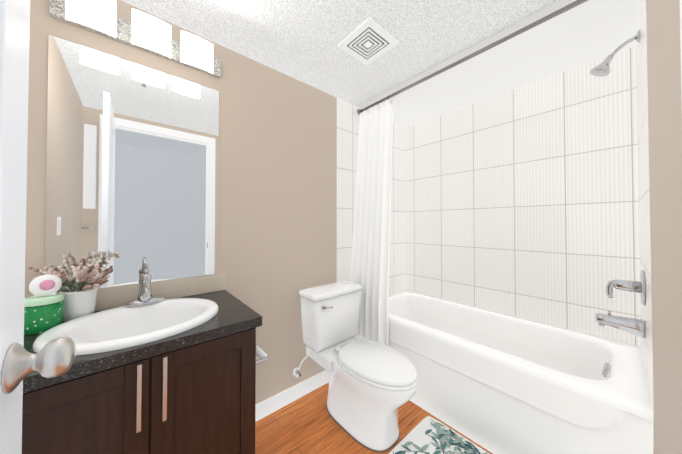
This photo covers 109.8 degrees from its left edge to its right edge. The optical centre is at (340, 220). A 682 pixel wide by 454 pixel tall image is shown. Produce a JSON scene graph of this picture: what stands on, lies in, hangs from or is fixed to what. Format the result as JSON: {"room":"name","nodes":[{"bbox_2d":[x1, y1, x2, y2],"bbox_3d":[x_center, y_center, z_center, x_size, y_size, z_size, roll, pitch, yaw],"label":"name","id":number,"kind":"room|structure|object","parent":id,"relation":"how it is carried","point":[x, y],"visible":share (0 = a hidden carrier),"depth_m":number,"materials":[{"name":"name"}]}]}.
{"room":"bathroom","nodes":[
{"label":"bathroom","id":0,"kind":"room"},
{"bbox_2d":[0,0,75,453],"bbox_3d":[-0.332,0.158,0.127,0.178,2.304,0.790,1,-1,-41],"label":"door","id":1,"kind":"structure","parent":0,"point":[53,358],"depth_m":0.39,"materials":[{"name":"white"}]},
{"bbox_2d":[25,0,404,404],"bbox_3d":[-0.339,0.128,1.916,2.980,2.440,0.120,1,-1,-41],"label":"wall","id":2,"kind":"structure","parent":0,"point":[288,154],"depth_m":1.70,"materials":[{"name":"beige paint"}]},
{"bbox_2d":[44,34,218,292],"bbox_3d":[-1.013,-0.243,1.255,0.680,1.128,0.006,1,-1,-41],"label":"mirror","id":3,"kind":"object","parent":2,"relation":"attached to","point":[132,157],"visible":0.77,"depth_m":1.20,"materials":[{"name":"clear glass"}]},
{"bbox_2d":[50,0,220,77],"bbox_3d":[-0.948,-0.900,1.199,0.680,0.195,0.191,1,-1,-41],"label":"sconce","id":4,"kind":"object","parent":2,"relation":"attached to","point":[146,32],"visible":1,"depth_m":1.13,"materials":[{"name":"white glass"}]},
{"bbox_2d":[255,370,329,421],"bbox_3d":[-0.296,1.293,1.848,1.129,0.108,0.014,1,-1,-41],"label":"baseboard","id":5,"kind":"structure","parent":2,"relation":"attached to","point":[270,405],"depth_m":1.76,"materials":[{"name":"white wood"}]},
{"bbox_2d":[255,382,492,453],"bbox_3d":[0.763,1.359,0.622,2.980,0.060,3.493,1,-1,-41],"label":"floor","id":6,"kind":"structure","parent":0,"point":[306,424],"depth_m":1.54,"materials":[{"name":"brown wood"}]},
{"bbox_2d":[22,262,261,453],"bbox_3d":[-0.833,0.765,1.002,0.806,1.140,0.602,1,-1,-41],"label":"bathroom vanity","id":7,"kind":"object","parent":6,"relation":"on","point":[165,367],"visible":0.98,"depth_m":0.88,"materials":[{"name":"brown wood"}]},
{"bbox_2d":[23,290,261,392],"bbox_3d":[-0.842,0.443,1.018,0.806,0.040,0.574,1,-1,-41],"label":"countertop","id":8,"kind":"structure","parent":7,"relation":"on","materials":[{"name":"black stone"}]},
{"bbox_2d":[24,293,63,334],"bbox_3d":[-1.158,0.357,0.934,0.104,0.129,0.104,1,-1,-41],"label":"tin canister","id":9,"kind":"object","parent":8,"relation":"on","point":[43,314],"visible":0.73,"depth_m":0.90,"materials":[{"name":"green metal"}]},
{"bbox_2d":[29,274,61,297],"bbox_3d":[-1.155,0.252,0.939,0.083,0.083,0.058,1,-1,-41],"label":"air freshener","id":10,"kind":"object","parent":9,"relation":"on","point":[45,285],"visible":1,"depth_m":0.93,"materials":[{"name":"white plastic"}]},
{"bbox_2d":[28,254,110,321],"bbox_3d":[-1.126,0.281,0.993,0.248,0.282,0.228,1,-1,-41],"label":"potted plant","id":11,"kind":"object","parent":8,"relation":"on","point":[80,297],"visible":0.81,"depth_m":1.02,"materials":[{"name":"pink plant"}]},
{"bbox_2d":[33,298,218,354],"bbox_3d":[-0.831,0.483,1.004,0.570,0.171,0.490,1,-1,-41],"label":"sink","id":12,"kind":"object","parent":8,"relation":"in","point":[132,325],"depth_m":1.01,"materials":[{"name":"white ceramic"}]},
{"bbox_2d":[123,262,164,306],"bbox_3d":[-0.920,0.298,1.130,0.160,0.202,0.165,1,-1,-41],"label":"faucet","id":13,"kind":"object","parent":8,"relation":"on","point":[145,296],"depth_m":1.15,"materials":[{"name":"silver metal"}]},
{"bbox_2d":[95,273,225,311],"bbox_3d":[-1.026,0.374,1.232,0.806,0.102,0.010,1,-1,-41],"label":"backsplash","id":14,"kind":"structure","parent":7,"relation":"on","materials":[{"name":"beige paint"}]},
{"bbox_2d":[256,345,268,364],"bbox_3d":[-0.415,0.652,1.169,0.076,0.100,0.155,1,-1,-41],"label":"toilet paper holder","id":15,"kind":"object","parent":7,"relation":"attached to","point":[262,355],"visible":0.38,"depth_m":1.14,"materials":[{"name":"silver metal"}]},
{"bbox_2d":[293,281,417,452],"bbox_3d":[0.117,0.931,1.646,0.521,0.826,0.864,1,-1,-41],"label":"toilet","id":16,"kind":"object","parent":6,"relation":"on","point":[372,387],"visible":1,"depth_m":1.56,"materials":[{"name":"white ceramic"}]},
{"bbox_2d":[389,416,488,453],"bbox_3d":[0.679,1.327,1.172,0.521,0.022,0.835,1,-1,-41],"label":"bath mat","id":17,"kind":"object","parent":6,"relation":"on","point":[428,435],"visible":1,"depth_m":1.44,"materials":[{"name":"white fabric"}]},
{"bbox_2d":[389,290,652,453],"bbox_3d":[0.985,1.062,1.846,0.806,0.570,1.692,1,-1,-41],"label":"bathtub","id":18,"kind":"object","parent":6,"relation":"on","point":[493,382],"visible":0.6,"depth_m":1.43,"materials":[{"name":"white ceramic"}]},
{"bbox_2d":[121,0,639,127],"bbox_3d":[0.536,-1.143,0.462,3.580,0.060,3.493,1,-1,-41],"label":"ceiling","id":19,"kind":"structure","parent":0,"point":[300,40],"depth_m":1.45,"materials":[{"name":"white paint"}]},
{"bbox_2d":[337,17,398,64],"bbox_3d":[0.167,-1.092,1.480,0.270,0.012,0.270,1,-1,-41],"label":"ceiling vent","id":20,"kind":"object","parent":19,"relation":"in","point":[369,40],"visible":1,"depth_m":1.46,"materials":[{"name":"white"}]},
{"bbox_2d":[405,46,640,346],"bbox_3d":[1.376,0.131,2.118,0.120,2.440,1.816,1,-1,-41],"label":"wall","id":21,"kind":"structure","parent":0,"point":[522,202],"depth_m":1.86,"materials":[{"name":"tile"}]},
{"bbox_2d":[636,0,681,453],"bbox_3d":[0.847,0.108,0.542,2.740,2.440,0.120,1,-1,-41],"label":"wall","id":22,"kind":"structure","parent":0,"point":[659,99],"depth_m":0.70,"materials":[{"name":"beige paint"}]},
{"bbox_2d":[357,0,587,114],"bbox_3d":[0.728,-1.054,1.655,0.054,0.054,1.692,1,-1,-41],"label":"shower curtain rod","id":23,"kind":"object","parent":22,"relation":"attached to","point":[529,26],"visible":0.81,"depth_m":1.45,"materials":[{"name":"silver metal"}]},
{"bbox_2d":[350,96,394,345],"bbox_3d":[0.254,-0.008,2.082,0.183,2.118,0.417,1,-1,-41],"label":"shower curtain","id":24,"kind":"object","parent":23,"relation":"hanging from","point":[370,260],"visible":0.83,"depth_m":2.04,"materials":[{"name":"white fabric"}]},
{"bbox_2d":[590,30,639,76],"bbox_3d":[1.482,-0.895,1.306,0.088,0.176,0.180,1,-1,-41],"label":"shower","id":25,"kind":"object","parent":22,"relation":"attached to","point":[602,69],"visible":0.98,"depth_m":1.31,"materials":[{"name":"silver metal"}]},
{"bbox_2d":[596,311,644,337],"bbox_3d":[1.486,0.544,1.281,0.062,0.104,0.170,1,-1,-41],"label":"tub spout","id":26,"kind":"object","parent":22,"relation":"attached to","point":[634,326],"visible":0.98,"depth_m":1.25,"materials":[{"name":"silver metal"}]},
{"bbox_2d":[606,270,644,305],"bbox_3d":[1.498,0.341,1.269,0.180,0.180,0.131,1,-1,-41],"label":"shower valve","id":27,"kind":"object","parent":22,"relation":"attached to","point":[632,286],"visible":1,"depth_m":1.24,"materials":[{"name":"silver metal"}]},
{"bbox_2d":[679,0,681,98],"bbox_3d":[0.283,0.122,0.054,1.026,2.397,0.130,1,-1,-41],"label":"door frame","id":28,"kind":"structure","parent":22,"relation":"attached to","point":[680,1],"depth_m":0.44,"materials":[{"name":"white"}]}
]}

